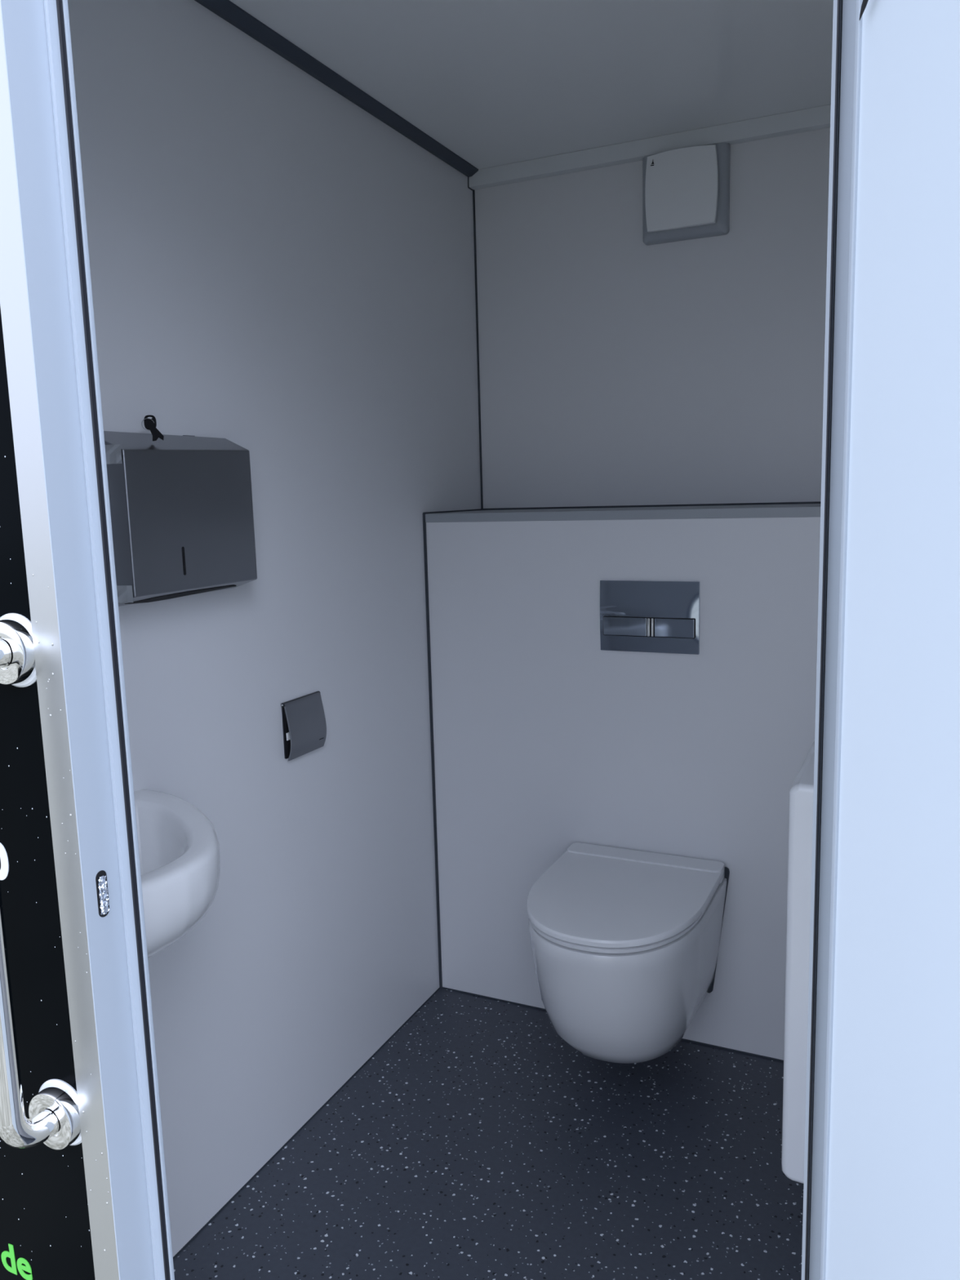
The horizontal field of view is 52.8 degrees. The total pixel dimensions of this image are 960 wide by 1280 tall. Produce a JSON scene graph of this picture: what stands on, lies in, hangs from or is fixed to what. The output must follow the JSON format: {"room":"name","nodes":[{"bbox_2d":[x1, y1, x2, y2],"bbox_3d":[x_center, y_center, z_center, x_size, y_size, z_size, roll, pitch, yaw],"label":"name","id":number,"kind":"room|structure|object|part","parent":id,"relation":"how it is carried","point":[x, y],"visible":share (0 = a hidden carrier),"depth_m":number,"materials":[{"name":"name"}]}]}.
{"room":"portable toilet cabin","nodes":[
{"label":"portable toilet cabin","id":0,"kind":"room"},
{"bbox_2d":[0,306,95,1279],"bbox_3d":[-0.390,0.088,0.927,4.200,2.470,0.005,2,9,25],"label":"wall","id":1,"kind":"structure","parent":0,"point":[45,1230],"depth_m":1.00,"materials":[{"name":"black"}]},
{"bbox_2d":[0,613,81,1149],"bbox_3d":[-0.460,0.258,0.944,0.073,0.564,0.076,2,9,25],"label":"handle","id":2,"kind":"object","parent":1,"relation":"attached to","point":[54,1120],"visible":1,"depth_m":0.94,"materials":[{"name":"silver metal"}]},
{"bbox_2d":[67,0,480,1257],"bbox_3d":[-0.430,-0.052,2.080,0.060,2.305,2.070,2,9,25],"label":"wall","id":3,"kind":"structure","parent":0,"point":[279,272],"depth_m":2.03,"materials":[{"name":"white laminate"}]},
{"bbox_2d":[133,789,220,957],"bbox_3d":[-0.548,0.392,1.406,0.331,0.177,0.532,2,9,25],"label":"washbasin","id":4,"kind":"object","parent":3,"relation":"attached to","point":[180,858],"visible":0.41,"depth_m":1.38,"materials":[{"name":"white ceramic"}]},
{"bbox_2d":[103,431,257,606],"bbox_3d":[-0.529,-0.216,1.692,0.075,0.290,0.346,2,9,25],"label":"paper towel dispenser","id":5,"kind":"object","parent":3,"relation":"attached to","point":[181,507],"visible":0.76,"depth_m":1.65,"materials":[{"name":"silver metal"}]},
{"bbox_2d":[141,414,164,440],"bbox_3d":[-0.547,-0.354,1.614,0.034,0.043,0.009,-4,9,-17],"label":"key","id":6,"kind":"object","parent":5,"relation":"on","point":[150,424],"visible":1,"depth_m":1.61,"materials":[{"name":"black plastic"}]},
{"bbox_2d":[280,690,326,761],"bbox_3d":[-0.383,0.187,2.106,0.022,0.127,0.136,2,9,25],"label":"toilet paper holder","id":7,"kind":"object","parent":3,"relation":"attached to","point":[304,720],"visible":1,"depth_m":2.09,"materials":[{"name":"grey metal"}]},
{"bbox_3d":[-0.390,0.185,2.112,0.003,0.122,0.130,2,9,25],"label":"plate","id":8,"kind":"part","parent":7,"relation":"part of","materials":[{"name":"grey metal"}]},
{"bbox_2d":[194,0,478,177],"bbox_3d":[-0.428,-1.178,1.870,0.033,0.016,1.927,2,9,25],"label":"trim","id":9,"kind":"structure","parent":3,"relation":"attached to","point":[228,11],"depth_m":2.08,"materials":[{"name":"grey plastic"}]},
{"bbox_2d":[173,986,783,1258],"bbox_3d":[0.107,1.139,1.807,1.235,0.004,1.590,2,9,25],"label":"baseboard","id":10,"kind":"structure","parent":3,"relation":"attached to","point":[448,988],"depth_m":2.40,"materials":[{"name":"grey"}]},
{"bbox_2d":[173,988,804,1279],"bbox_3d":[0.188,1.137,1.981,1.355,0.050,2.070,2,9,25],"label":"floor","id":11,"kind":"structure","parent":0,"point":[476,1143],"depth_m":2.02,"materials":[{"name":"plastic"}]},
{"bbox_2d":[229,0,833,169],"bbox_3d":[0.123,-1.222,1.625,1.355,0.115,2.070,2,9,25],"label":"ceiling","id":12,"kind":"structure","parent":0,"point":[494,82],"depth_m":2.06,"materials":[{"name":"white paint"}]},
{"bbox_2d":[426,516,820,1060],"bbox_3d":[0.517,0.336,2.611,1.235,1.329,0.430,2,9,25],"label":"wall","id":13,"kind":"structure","parent":0,"point":[547,740],"depth_m":2.43,"materials":[{"name":"white laminate"}]},
{"bbox_2d":[422,513,442,988],"bbox_3d":[-0.130,0.331,2.675,0.008,1.354,0.004,2,9,25],"label":"trim","id":14,"kind":"structure","parent":13,"relation":"attached to","point":[424,514],"depth_m":2.67,"materials":[{"name":"grey"}]},
{"bbox_2d":[422,501,821,513],"bbox_3d":[0.486,-0.342,2.481,1.235,0.005,0.370,2,9,25],"label":"trim","id":15,"kind":"structure","parent":13,"relation":"attached to","point":[815,502],"depth_m":2.68,"materials":[{"name":"grey"}]},
{"bbox_2d":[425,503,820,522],"bbox_3d":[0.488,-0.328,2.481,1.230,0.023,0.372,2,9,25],"label":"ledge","id":16,"kind":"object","parent":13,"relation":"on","point":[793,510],"depth_m":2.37,"materials":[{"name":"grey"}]},
{"bbox_2d":[526,842,729,1063],"bbox_3d":[0.322,0.765,2.246,0.408,0.394,0.513,2,9,25],"label":"toilet","id":17,"kind":"object","parent":13,"relation":"attached to","point":[625,943],"visible":1,"depth_m":2.09,"materials":[{"name":"white ceramic"}]},
{"bbox_3d":[0.311,0.603,2.210,0.388,0.010,0.479,2,9,25],"label":"seat","id":18,"kind":"part","parent":17,"relation":"part of","materials":[{"name":"white plastic"}]},
{"bbox_3d":[0.313,0.584,2.213,0.397,0.016,0.499,2,9,25],"label":"lid","id":19,"kind":"part","parent":17,"relation":"part of","materials":[{"name":"white plastic"}]},
{"bbox_2d":[600,580,700,654],"bbox_3d":[0.409,-0.056,2.347,0.244,0.174,0.018,2,9,25],"label":"flush plate","id":20,"kind":"object","parent":13,"relation":"attached to","point":[636,615],"visible":1,"depth_m":2.34,"materials":[{"name":"silver metal"}]},
{"bbox_2d":[474,127,830,508],"bbox_3d":[0.569,-0.668,2.629,1.235,1.305,0.060,2,9,25],"label":"wall","id":21,"kind":"structure","parent":0,"point":[615,368],"depth_m":2.62,"materials":[{"name":"white laminate"}]},
{"bbox_2d":[472,189,483,508],"bbox_3d":[-0.006,-0.840,2.837,0.004,0.910,0.004,2,9,25],"label":"trim","id":22,"kind":"structure","parent":21,"relation":"attached to","point":[473,191],"depth_m":2.83,"materials":[{"name":"grey"}]},
{"bbox_2d":[468,104,831,190],"bbox_3d":[0.532,-1.285,2.494,1.235,0.043,0.032,2,9,25],"label":"trim","id":23,"kind":"structure","parent":21,"relation":"attached to","point":[816,117],"depth_m":2.52,"materials":[{"name":"white"}]},
{"bbox_2d":[642,142,730,244],"bbox_3d":[0.525,-1.160,2.496,0.224,0.228,0.068,2,9,25],"label":"fan","id":24,"kind":"object","parent":21,"relation":"attached to","point":[686,191],"visible":0.99,"depth_m":2.47,"materials":[{"name":"white plastic"}]},
{"bbox_3d":[-0.273,0.122,0.902,1.235,2.305,0.041,2,9,25],"label":"wall","id":25,"kind":"structure","parent":0,"visible":0},
{"bbox_2d":[0,0,856,1279],"bbox_3d":[-0.060,0.232,0.818,0.768,2.180,0.062,2,9,25],"label":"door frame","id":26,"kind":"structure","parent":25,"relation":"attached to","point":[46,301],"depth_m":0.90,"materials":[{"name":"grey metal"}]},
{"bbox_3d":[-0.370,0.219,0.963,0.044,2.100,0.061,2,9,25],"label":"frame post","id":27,"kind":"part","parent":26,"relation":"part of","materials":[{"name":"grey metal"}]},
{"bbox_3d":[-0.377,0.253,0.963,0.005,0.048,0.014,2,9,25],"label":"strike plate","id":28,"kind":"part","parent":26,"relation":"part of","materials":[{"name":"silver metal"}]},
{"bbox_3d":[0.250,0.246,0.673,0.044,2.100,0.061,2,9,25],"label":"frame post","id":29,"kind":"part","parent":26,"relation":"part of","materials":[{"name":"grey metal"}]},
{"bbox_2d":[819,0,959,1279],"bbox_3d":[0.300,0.299,0.345,0.043,2.066,0.620,-3,9,-9],"label":"door","id":30,"kind":"structure","parent":25,"relation":"in","point":[891,1190],"depth_m":0.54,"materials":[{"name":"white"}]},
{"bbox_3d":[0.742,-0.001,1.531,0.060,2.305,2.070,2,9,25],"label":"wall","id":31,"kind":"structure","parent":0,"visible":0},
{"bbox_2d":[781,739,814,1183],"bbox_3d":[0.697,0.566,1.790,0.197,0.724,0.432,2,9,25],"label":"radiator","id":32,"kind":"object","parent":31,"relation":"attached to","point":[802,791],"visible":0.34,"depth_m":1.63,"materials":[{"name":"white metal"}]}
]}

